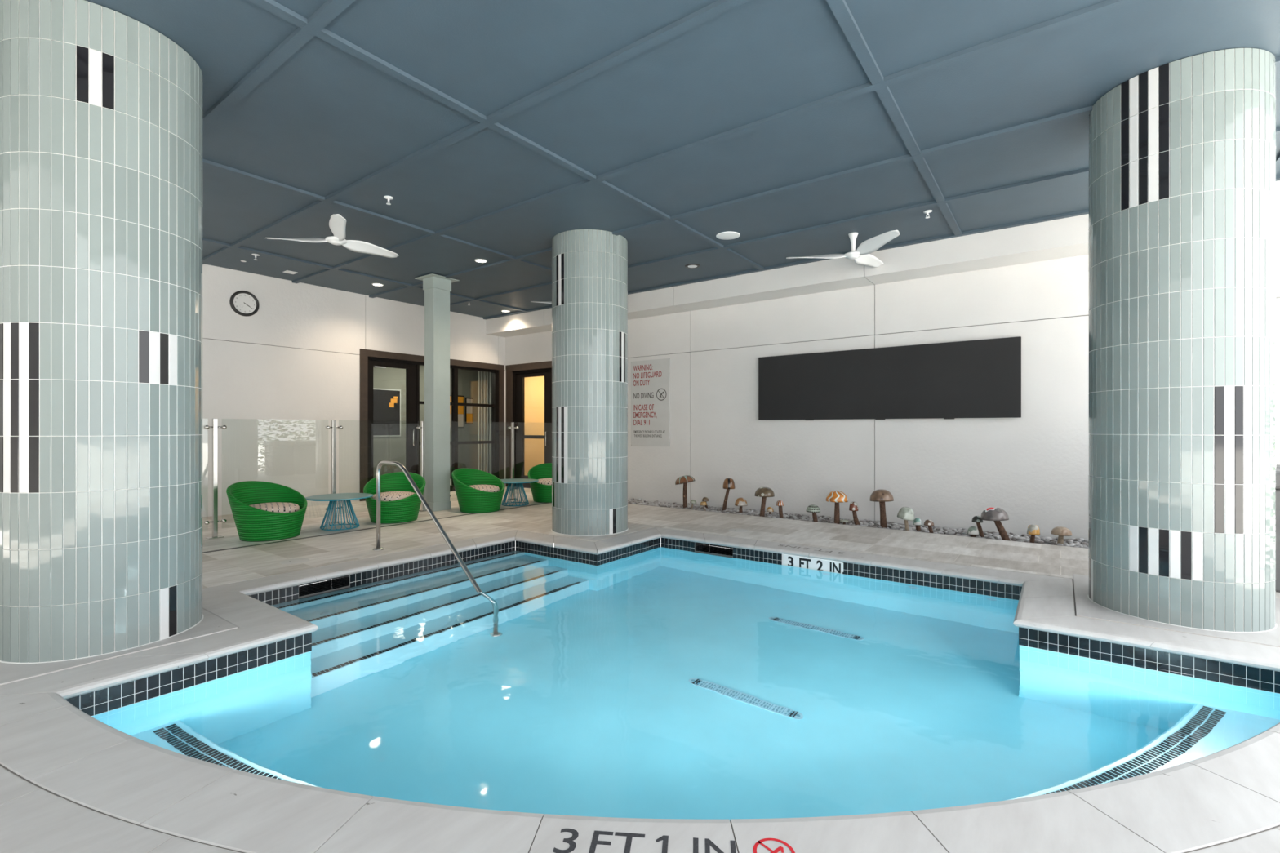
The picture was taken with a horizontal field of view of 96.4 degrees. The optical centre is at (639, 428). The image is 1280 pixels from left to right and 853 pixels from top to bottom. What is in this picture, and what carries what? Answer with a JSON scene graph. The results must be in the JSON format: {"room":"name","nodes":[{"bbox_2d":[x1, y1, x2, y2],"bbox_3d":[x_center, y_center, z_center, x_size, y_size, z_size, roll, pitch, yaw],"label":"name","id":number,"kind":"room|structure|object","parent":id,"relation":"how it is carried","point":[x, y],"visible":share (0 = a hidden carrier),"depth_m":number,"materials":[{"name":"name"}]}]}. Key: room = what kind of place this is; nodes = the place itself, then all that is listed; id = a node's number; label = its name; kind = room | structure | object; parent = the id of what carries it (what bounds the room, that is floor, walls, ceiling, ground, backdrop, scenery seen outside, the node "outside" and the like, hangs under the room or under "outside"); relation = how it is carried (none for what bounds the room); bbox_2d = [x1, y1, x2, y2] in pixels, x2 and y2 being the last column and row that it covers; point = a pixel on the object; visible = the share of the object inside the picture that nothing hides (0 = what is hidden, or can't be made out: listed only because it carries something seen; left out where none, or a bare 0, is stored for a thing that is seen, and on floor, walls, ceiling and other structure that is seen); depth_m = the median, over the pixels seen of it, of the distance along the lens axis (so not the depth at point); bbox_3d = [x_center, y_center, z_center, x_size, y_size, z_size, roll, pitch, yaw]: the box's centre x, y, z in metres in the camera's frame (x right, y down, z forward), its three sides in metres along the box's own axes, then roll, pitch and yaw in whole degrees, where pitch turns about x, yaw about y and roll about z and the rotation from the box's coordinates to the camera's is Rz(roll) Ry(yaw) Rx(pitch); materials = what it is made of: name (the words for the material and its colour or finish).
{"room":"indoor swimming pool","nodes":[
{"label":"indoor swimming pool","id":0,"kind":"room"},
{"bbox_2d":[202,263,505,517],"bbox_3d":[-5.739,-0.576,9.017,0.130,3.782,9.730,0,0,36],"label":"wall","id":1,"kind":"structure","parent":0,"point":[292,366],"depth_m":9.18,"materials":[{"name":"white paint"}]},
{"bbox_2d":[229,290,258,316],"bbox_3d":[-5.937,-1.885,8.599,0.046,0.380,0.380,0,0,36],"label":"wall clock","id":2,"kind":"object","parent":1,"relation":"attached to","point":[243,303],"visible":1,"depth_m":8.59,"materials":[{"name":"black plastic"}]},
{"bbox_2d":[359,348,503,501],"bbox_3d":[-4.000,-0.070,11.344,0.156,2.670,3.200,0,0,36],"label":"door","id":3,"kind":"structure","parent":1,"relation":"in","point":[369,358],"depth_m":10.90,"materials":[{"name":"black wood"}]},
{"bbox_2d":[373,365,492,479],"bbox_3d":[-4.478,-0.230,12.973,2.615,3.110,5.900,0,0,36],"label":"wall","id":4,"kind":"structure","parent":0,"point":[384,448],"depth_m":13.58,"materials":[{"name":"paint"}]},
{"bbox_2d":[373,387,400,436],"bbox_3d":[-5.864,-0.375,13.186,0.030,1.100,0.760,0,0,36],"label":"framed poster","id":5,"kind":"object","parent":4,"relation":"attached to","point":[386,402],"visible":0.86,"depth_m":13.19,"materials":[{"name":"black metal"}]},
{"bbox_2d":[449,395,464,427],"bbox_3d":[-4.728,-0.445,14.734,0.026,0.840,0.480,0,0,36],"label":"framed poster","id":6,"kind":"object","parent":4,"relation":"attached to","point":[460,398],"visible":0.33,"depth_m":14.83,"materials":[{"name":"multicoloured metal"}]},
{"bbox_2d":[449,395,463,413],"bbox_3d":[-4.720,-0.610,14.728,0.006,0.450,0.420,0,0,36],"label":"picture","id":7,"kind":"object","parent":6,"relation":"on","point":[460,398],"depth_m":14.81},
{"bbox_2d":[449,413,463,426],"bbox_3d":[-4.720,-0.218,14.728,0.006,0.327,0.420,0,0,36],"label":"picture","id":8,"kind":"object","parent":6,"relation":"attached to","point":[460,416],"depth_m":14.81},
{"bbox_2d":[465,397,473,424],"bbox_3d":[-4.491,-0.475,15.056,0.026,0.700,0.240,0,0,36],"label":"framed poster","id":9,"kind":"object","parent":4,"relation":"attached to","point":[468,410],"visible":0.93,"depth_m":15.04,"materials":[{"name":"multicoloured paper"}]},
{"bbox_2d":[466,398,472,413],"bbox_3d":[-4.483,-0.600,15.050,0.006,0.390,0.180,0,0,36],"label":"picture","id":10,"kind":"object","parent":9,"relation":"on","point":[469,409],"depth_m":15.05},
{"bbox_2d":[466,413,472,422],"bbox_3d":[-4.483,-0.279,15.050,0.006,0.247,0.180,0,0,36],"label":"picture","id":11,"kind":"object","parent":9,"relation":"attached to","point":[469,416],"depth_m":15.05},
{"bbox_2d":[477,371,492,473],"bbox_3d":[-4.102,-0.201,15.397,0.081,2.832,0.750,0,0,36],"label":"curtain","id":12,"kind":"object","parent":4,"relation":"hanging from","point":[484,379],"visible":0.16,"depth_m":15.29,"materials":[{"name":"fabric"}]},
{"bbox_2d":[515,376,544,488],"bbox_3d":[-1.214,-0.180,12.994,2.650,3.010,2.400,0,0,36],"label":"wall","id":13,"kind":"structure","parent":0,"point":[534,386],"depth_m":13.43,"materials":[{"name":"paint"}]},
{"bbox_2d":[0,479,1279,852],"bbox_3d":[-1.791,1.293,4.315,17.802,0.064,12.830,0,0,36],"label":"floor","id":14,"kind":"structure","parent":0,"point":[221,567],"depth_m":5.72,"materials":[{"name":"tile"}]},
{"bbox_2d":[0,0,204,663],"bbox_3d":[-3.318,-0.549,3.557,0.974,3.629,0.973,0,0,-13],"label":"tiled column","id":15,"kind":"structure","parent":14,"relation":"on","point":[101,111],"depth_m":3.19,"materials":[{"name":"white tile"}]},
{"bbox_2d":[204,418,226,539],"bbox_3d":[-4.937,0.573,6.646,0.116,1.385,0.216,0,0,36],"label":"fence post","id":16,"kind":"object","parent":14,"relation":"on","point":[215,426],"visible":1,"depth_m":6.63,"materials":[{"name":"metal"}]},
{"bbox_2d":[226,480,307,542],"bbox_3d":[-4.366,0.946,6.720,0.796,0.639,0.799,0,0,23],"label":"wicker chair","id":17,"kind":"object","parent":14,"relation":"on","point":[262,511],"visible":1,"depth_m":6.57,"materials":[{"name":"green wicker"}]},
{"bbox_2d":[249,502,299,512],"bbox_3d":[-4.331,0.951,6.707,0.588,0.156,0.588,0,0,20],"label":"cushion","id":18,"kind":"object","parent":17,"relation":"on","point":[261,507],"depth_m":6.59,"materials":[{"name":"fabric"}]},
{"bbox_2d":[279,558,309,564],"bbox_3d":[-3.298,1.263,5.466,0.248,0.003,0.248,0,0,36],"label":"lid","id":19,"kind":"object","parent":14,"relation":"on","point":[295,561],"visible":1,"depth_m":5.46,"materials":[{"name":"grey plastic"}]},
{"bbox_2d":[325,420,342,524],"bbox_3d":[-4.139,0.573,7.732,0.116,1.385,0.216,0,0,36],"label":"fence post","id":20,"kind":"object","parent":14,"relation":"on","point":[333,427],"visible":0.7,"depth_m":7.72,"materials":[{"name":"metal"}]},
{"bbox_2d":[305,493,373,530],"bbox_3d":[-3.843,1.062,7.330,0.776,0.402,0.776,0,0,36],"label":"side table","id":21,"kind":"object","parent":14,"relation":"on","point":[339,497],"visible":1,"depth_m":7.27,"materials":[{"name":"teal metal"}]},
{"bbox_2d":[202,502,547,553],"bbox_3d":[-3.326,1.265,7.398,0.047,0.004,7.380,0,0,36],"label":"drain","id":22,"kind":"object","parent":14,"relation":"on","point":[544,503],"visible":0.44,"depth_m":6.92,"materials":[{"name":"black plastic"}]},
{"bbox_2d":[363,471,426,524],"bbox_3d":[-3.410,0.946,7.968,0.799,0.639,0.796,0,0,-7],"label":"wicker chair","id":23,"kind":"object","parent":14,"relation":"on","point":[400,503],"visible":0.82,"depth_m":7.79,"materials":[{"name":"green wicker"}]},
{"bbox_2d":[371,491,414,501],"bbox_3d":[-3.404,0.951,7.930,0.588,0.156,0.588,0,0,-10],"label":"cushion","id":24,"kind":"object","parent":23,"relation":"on","point":[384,495],"depth_m":7.73,"materials":[{"name":"fabric"}]},
{"bbox_2d":[416,421,426,511],"bbox_3d":[-3.355,0.573,8.799,0.116,1.385,0.183,0,0,36],"label":"fence post","id":25,"kind":"object","parent":14,"relation":"on","point":[421,427],"visible":0.56,"depth_m":8.79,"materials":[{"name":"metal"}]},
{"bbox_2d":[414,273,459,511],"bbox_3d":[-3.176,-0.541,8.974,0.450,3.613,0.498,0,0,36],"label":"square post","id":26,"kind":"object","parent":14,"relation":"on","point":[437,288],"visible":0.98,"depth_m":8.87,"materials":[{"name":"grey paint"}]},
{"bbox_2d":[451,468,504,513],"bbox_3d":[-2.513,0.946,8.905,0.796,0.639,0.799,0,0,30],"label":"wicker chair","id":27,"kind":"object","parent":14,"relation":"on","point":[477,491],"visible":1,"depth_m":8.69,"materials":[{"name":"green wicker"}]},
{"bbox_2d":[468,484,499,492],"bbox_3d":[-2.481,0.951,8.885,0.588,0.156,0.588,0,0,32],"label":"cushion","id":28,"kind":"object","parent":27,"relation":"on","point":[474,488],"depth_m":8.71,"materials":[{"name":"fabric"}]},
{"bbox_2d":[506,422,518,500],"bbox_3d":[-2.284,0.573,10.256,0.116,1.385,0.216,0,0,36],"label":"fence post","id":29,"kind":"object","parent":14,"relation":"on","point":[512,428],"visible":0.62,"depth_m":10.24,"materials":[{"name":"metal"}]},
{"bbox_2d":[500,478,538,506],"bbox_3d":[-2.085,1.062,9.570,0.776,0.402,0.776,0,0,36],"label":"side table","id":30,"kind":"object","parent":14,"relation":"on","point":[511,482],"visible":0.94,"depth_m":9.52,"materials":[{"name":"teal metal"}]},
{"bbox_2d":[527,462,551,502],"bbox_3d":[-1.582,0.946,10.133,0.799,0.639,0.796,0,0,-7],"label":"wicker chair","id":31,"kind":"object","parent":14,"relation":"on","point":[541,491],"visible":0.5,"depth_m":9.89,"materials":[{"name":"green wicker"}]},
{"bbox_2d":[536,478,551,484],"bbox_3d":[-1.576,0.951,10.095,0.588,0.156,0.588,0,0,-10],"label":"cushion","id":32,"kind":"object","parent":31,"relation":"on","point":[541,481],"depth_m":9.84,"materials":[{"name":"fabric"}]},
{"bbox_2d":[551,229,628,536],"bbox_3d":[-0.633,-0.549,7.243,0.974,3.629,0.973,0,0,-13],"label":"tiled column","id":33,"kind":"structure","parent":14,"relation":"on","point":[589,267],"depth_m":6.82,"materials":[{"name":"white tile"}]},
{"bbox_2d":[0,527,1279,852],"bbox_3d":[0.236,1.814,3.713,7.211,1.101,6.113,0,0,36],"label":"swimming pool","id":34,"kind":"object","parent":14,"relation":"in","point":[630,692],"visible":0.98,"depth_m":2.87,"materials":[{"name":"blue liquid"}]},
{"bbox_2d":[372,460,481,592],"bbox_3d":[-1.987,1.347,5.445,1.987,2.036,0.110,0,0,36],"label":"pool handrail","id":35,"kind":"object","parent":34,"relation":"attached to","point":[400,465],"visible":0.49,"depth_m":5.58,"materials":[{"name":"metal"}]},
{"bbox_2d":[632,503,1088,548],"bbox_3d":[2.011,1.304,8.079,10.170,0.081,0.008,0,0,36],"label":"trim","id":36,"kind":"structure","parent":14,"relation":"attached to","point":[633,504],"depth_m":7.26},
{"bbox_2d":[1087,48,1277,632],"bbox_3d":[3.760,-0.549,4.025,0.973,3.629,0.974,0,0,-5],"label":"tiled column","id":37,"kind":"structure","parent":14,"relation":"on","point":[1182,153],"depth_m":3.65,"materials":[{"name":"white tile"}]},
{"bbox_2d":[1275,467,1279,592],"bbox_3d":[5.086,0.797,4.638,0.580,0.940,0.580,0,0,36],"label":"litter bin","id":38,"kind":"object","parent":14,"relation":"on","point":[1277,469],"visible":0.08,"depth_m":4.43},
{"bbox_2d":[84,0,1279,317],"bbox_3d":[-1.425,-2.542,4.883,11.980,0.350,10.980,0,0,36],"label":"ceiling","id":39,"kind":"structure","parent":0,"point":[326,119],"depth_m":4.42,"materials":[{"name":"blue paint"}]},
{"bbox_2d":[251,253,259,260],"bbox_3d":[-5.220,-2.332,7.773,0.090,0.071,0.090,0,0,36],"label":"sprinkler head","id":40,"kind":"object","parent":39,"relation":"attached to","point":[255,255],"visible":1,"depth_m":7.76},
{"bbox_2d":[282,270,297,274],"bbox_3d":[-5.277,-2.363,8.634,0.150,0.008,0.150,0,0,36],"label":"junction cover","id":41,"kind":"object","parent":39,"relation":"attached to","point":[286,271],"visible":1,"depth_m":8.61,"materials":[{"name":"white plastic"}]},
{"bbox_2d":[265,213,398,257],"bbox_3d":[-3.581,-2.217,6.418,1.224,0.300,1.384,0,0,1],"label":"ceiling fan","id":42,"kind":"object","parent":39,"relation":"hanging from","point":[337,224],"visible":1,"depth_m":6.40,"materials":[{"name":"white plastic"}]},
{"bbox_2d":[372,283,383,286],"bbox_3d":[-4.299,-2.364,9.380,0.178,0.006,0.178,0,0,36],"label":"recessed light","id":43,"kind":"object","parent":39,"relation":"in","point":[373,284],"visible":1,"depth_m":9.35,"materials":[{"name":"white plastic"}]},
{"bbox_2d":[383,195,393,204],"bbox_3d":[-2.570,-2.332,5.849,0.090,0.071,0.090,0,0,36],"label":"sprinkler head","id":44,"kind":"object","parent":39,"relation":"attached to","point":[388,197],"visible":1,"depth_m":5.84},
{"bbox_2d":[474,258,487,262],"bbox_3d":[-2.237,-2.364,8.049,0.178,0.006,0.178,0,0,36],"label":"recessed light","id":45,"kind":"object","parent":39,"relation":"in","point":[479,260],"visible":1,"depth_m":8.03,"materials":[{"name":"white plastic"}]},
{"bbox_2d":[530,301,551,303],"bbox_3d":[-1.228,-2.217,9.614,1.235,0.300,1.405,0,0,0],"label":"ceiling fan","id":46,"kind":"object","parent":39,"relation":"hanging from","point":[546,302],"visible":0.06,"depth_m":9.57,"materials":[{"name":"white plastic"}]},
{"bbox_2d":[684,263,700,268],"bbox_3d":[0.763,-2.364,8.314,0.220,0.006,0.220,0,0,36],"label":"recessed light","id":47,"kind":"object","parent":39,"relation":"in","point":[691,265],"visible":1,"depth_m":8.30,"materials":[{"name":"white plastic"}]},
{"bbox_2d":[715,231,740,239],"bbox_3d":[1.077,-2.363,7.003,0.290,0.008,0.290,0,0,36],"label":"ceiling speaker","id":48,"kind":"object","parent":39,"relation":"attached to","point":[724,235],"visible":1,"depth_m":6.98},
{"bbox_2d":[202,0,1279,319],"bbox_3d":[-1.574,-2.357,4.570,11.850,0.040,10.299,0,0,36],"label":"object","id":49,"kind":"structure","parent":39,"relation":"attached to","point":[315,24],"depth_m":4.59,"materials":[{"name":"blue paint"}]},
{"bbox_2d":[786,230,899,267],"bbox_3d":[2.418,-2.217,7.001,1.224,0.300,1.384,0,0,16],"label":"ceiling fan","id":50,"kind":"object","parent":39,"relation":"hanging from","point":[862,256],"visible":1,"depth_m":6.91,"materials":[{"name":"white plastic"}]},
{"bbox_2d":[923,209,932,218],"bbox_3d":[3.129,-2.332,6.226,0.090,0.071,0.090,0,0,36],"label":"sprinkler head","id":51,"kind":"object","parent":39,"relation":"attached to","point":[927,211],"visible":1,"depth_m":6.22},
{"bbox_2d":[505,226,1279,539],"bbox_3d":[1.774,-0.501,9.258,11.950,3.932,0.160,0,0,36],"label":"wall","id":52,"kind":"structure","parent":0,"point":[1033,467],"depth_m":7.98,"materials":[{"name":"white paint"}]},
{"bbox_2d":[506,360,551,487],"bbox_3d":[-2.290,-0.068,12.197,1.540,2.665,0.161,0,0,36],"label":"door","id":53,"kind":"structure","parent":52,"relation":"in","point":[516,374],"depth_m":12.42,"materials":[{"name":"brown wood"}]},
{"bbox_2d":[631,358,670,446],"bbox_3d":[0.179,-0.468,10.322,0.860,1.555,0.015,0,0,36],"label":"warning sign","id":54,"kind":"object","parent":52,"relation":"attached to","point":[650,379],"visible":1,"depth_m":10.30,"materials":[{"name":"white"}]},
{"bbox_2d":[485,180,1279,337],"bbox_3d":[1.620,-2.221,8.942,11.816,0.392,0.528,0,0,36],"label":"soffit","id":55,"kind":"structure","parent":52,"relation":"attached to","point":[1064,237],"depth_m":7.71,"materials":[{"name":"white paint"}]},
{"bbox_2d":[758,336,1021,420],"bbox_3d":[3.272,-0.626,8.011,3.440,0.997,0.075,0,0,36],"label":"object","id":56,"kind":"object","parent":52,"relation":"attached to","point":[980,378],"visible":1,"depth_m":7.79,"materials":[{"name":"black plastic"}]},
{"bbox_3d":[1.567,1.356,8.866,11.819,0.058,0.742,0,0,36],"label":"floor","id":57,"kind":"structure","parent":0,"visible":0},
{"bbox_2d":[627,497,1088,546],"bbox_3d":[2.284,1.300,8.302,9.975,0.088,0.746,0,0,36],"label":"pebble bed","id":58,"kind":"object","parent":57,"relation":"on","point":[695,506],"visible":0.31,"depth_m":8.26,"materials":[{"name":"grey gravel"}]},
{"bbox_2d":[675,475,695,507],"bbox_3d":[0.736,1.032,9.326,0.328,0.557,0.335,0,0,36],"label":"mushroom","id":59,"kind":"object","parent":58,"relation":"on","point":[683,480],"visible":0.98,"depth_m":9.29,"materials":[{"name":"brown wood"}]},
{"bbox_2d":[690,499,696,508],"bbox_3d":[0.859,1.227,9.211,0.098,0.172,0.100,0,0,36],"label":"mushroom","id":60,"kind":"object","parent":58,"relation":"on","point":[692,501],"visible":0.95,"depth_m":9.18,"materials":[{"name":"brown wood"}]},
{"bbox_2d":[699,501,706,511],"bbox_3d":[1.006,1.230,9.066,0.115,0.166,0.115,0,0,36],"label":"mushroom","id":61,"kind":"object","parent":58,"relation":"on","point":[703,503],"visible":0.99,"depth_m":9.03,"materials":[{"name":"brown wood"}]},
{"bbox_2d":[702,497,708,508],"bbox_3d":[1.069,1.214,9.355,0.112,0.198,0.112,0,0,36],"label":"mushroom","id":62,"kind":"object","parent":58,"relation":"on","point":[704,499],"visible":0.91,"depth_m":9.32,"materials":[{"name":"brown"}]},
{"bbox_2d":[722,478,734,510],"bbox_3d":[1.388,1.042,8.936,0.190,0.550,0.193,0,0,-7],"label":"mushroom","id":63,"kind":"object","parent":58,"relation":"on","point":[728,483],"visible":0.98,"depth_m":8.89,"materials":[{"name":"brown wood"}]},
{"bbox_2d":[734,497,747,512],"bbox_3d":[1.541,1.181,8.722,0.190,0.267,0.190,0,0,36],"label":"mushroom","id":64,"kind":"object","parent":58,"relation":"on","point":[740,502],"visible":0.97,"depth_m":8.67,"materials":[{"name":"brown wood"}]},
{"bbox_2d":[754,487,774,516],"bbox_3d":[1.821,1.083,8.367,0.288,0.465,0.288,0,0,36],"label":"mushroom","id":65,"kind":"object","parent":58,"relation":"on","point":[764,492],"visible":0.98,"depth_m":8.30,"materials":[{"name":"brown ceramic"}]},
{"bbox_2d":[766,506,773,514],"bbox_3d":[1.946,1.240,8.561,0.104,0.151,0.104,0,0,36],"label":"mushroom","id":66,"kind":"object","parent":58,"relation":"on","point":[770,509],"visible":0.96,"depth_m":8.53,"materials":[{"name":"beige ceramic"}]},
{"bbox_2d":[776,500,783,518],"bbox_3d":[2.028,1.175,8.289,0.110,0.280,0.108,0,0,36],"label":"mushroom","id":67,"kind":"object","parent":58,"relation":"on","point":[780,503],"visible":0.98,"depth_m":8.26,"materials":[{"name":"brown wood"}]},
{"bbox_2d":[806,504,820,521],"bbox_3d":[2.398,1.184,7.918,0.190,0.267,0.190,0,0,36],"label":"mushroom","id":68,"kind":"object","parent":58,"relation":"on","point":[813,508],"visible":0.98,"depth_m":7.87,"materials":[{"name":"green ceramic"}]},
{"bbox_2d":[826,490,848,524],"bbox_3d":[2.665,1.074,7.747,0.288,0.475,0.288,0,0,36],"label":"mushroom","id":69,"kind":"object","parent":58,"relation":"on","point":[837,496],"visible":0.98,"depth_m":7.68,"materials":[{"name":"orange ceramic"}]},
{"bbox_2d":[839,519,848,524],"bbox_3d":[2.743,1.264,7.689,0.120,0.098,0.120,0,0,36],"label":"mushroom","id":70,"kind":"object","parent":58,"relation":"on","point":[844,521],"visible":0.92,"depth_m":7.66,"materials":[{"name":"grey ceramic"}]},
{"bbox_2d":[848,502,860,525],"bbox_3d":[2.865,1.148,7.641,0.118,0.347,0.148,0,0,-26],"label":"mushroom","id":71,"kind":"object","parent":58,"relation":"on","point":[853,507],"visible":0.99,"depth_m":7.62,"materials":[{"name":"brown ceramic"}]},
{"bbox_2d":[870,488,893,528],"bbox_3d":[3.157,1.052,7.472,0.290,0.522,0.290,0,0,36],"label":"mushroom","id":72,"kind":"object","parent":58,"relation":"on","point":[882,496],"visible":0.98,"depth_m":7.42,"materials":[{"name":"brown wood"}]},
{"bbox_2d":[897,506,914,530],"bbox_3d":[3.350,1.148,7.218,0.203,0.330,0.200,0,0,36],"label":"mushroom","id":73,"kind":"object","parent":58,"relation":"on","point":[907,513],"visible":0.95,"depth_m":7.15,"materials":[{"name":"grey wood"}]},
{"bbox_2d":[913,518,922,530],"bbox_3d":[3.529,1.225,7.273,0.100,0.179,0.100,0,0,36],"label":"mushroom","id":74,"kind":"object","parent":58,"relation":"on","point":[917,522],"visible":0.96,"depth_m":7.25,"materials":[{"name":"teal ceramic"}]},
{"bbox_2d":[924,519,933,533],"bbox_3d":[3.570,1.218,7.069,0.117,0.197,0.115,0,0,36],"label":"mushroom","id":75,"kind":"object","parent":58,"relation":"on","point":[929,523],"visible":0.97,"depth_m":7.04,"materials":[{"name":"brown ceramic"}]},
{"bbox_2d":[946,531,955,534],"bbox_3d":[3.827,1.288,7.047,0.097,0.047,0.070,0,0,24],"label":"pebble","id":76,"kind":"object","parent":58,"relation":"on","point":[950,532],"visible":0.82,"depth_m":7.02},
{"bbox_2d":[967,526,979,537],"bbox_3d":[3.967,1.239,6.814,0.125,0.159,0.125,0,0,36],"label":"mushroom","id":77,"kind":"object","parent":58,"relation":"on","point":[973,531],"visible":0.95,"depth_m":6.78,"materials":[{"name":"grey ceramic"}]},
{"bbox_2d":[971,515,984,537],"bbox_3d":[4.029,1.177,6.828,0.118,0.279,0.126,0,0,-12],"label":"mushroom","id":78,"kind":"object","parent":58,"relation":"on","point":[976,519],"visible":0.94,"depth_m":6.80,"materials":[{"name":"brown ceramic"}]},
{"bbox_2d":[980,506,1009,540],"bbox_3d":[4.122,1.118,6.651,0.284,0.414,0.284,0,0,-17],"label":"mushroom","id":79,"kind":"object","parent":58,"relation":"on","point":[992,513],"visible":0.98,"depth_m":6.58,"materials":[{"name":"grey ceramic"}]},
{"bbox_2d":[1026,524,1039,542],"bbox_3d":[4.421,1.195,6.431,0.125,0.240,0.125,0,0,36],"label":"mushroom","id":80,"kind":"object","parent":58,"relation":"on","point":[1033,530],"visible":0.95,"depth_m":6.40,"materials":[{"name":"ceramic"}]},
{"bbox_2d":[1050,526,1071,544],"bbox_3d":[4.661,1.199,6.329,0.190,0.232,0.190,0,0,36],"label":"mushroom","id":81,"kind":"object","parent":58,"relation":"on","point":[1061,531],"visible":0.99,"depth_m":6.29,"materials":[{"name":"brown wood"}]},
{"bbox_2d":[1068,542,1075,546],"bbox_3d":[4.785,1.289,6.339,0.097,0.047,0.048,0,0,-12],"label":"pebble","id":82,"kind":"object","parent":58,"relation":"on","point":[1072,544],"visible":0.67,"depth_m":6.32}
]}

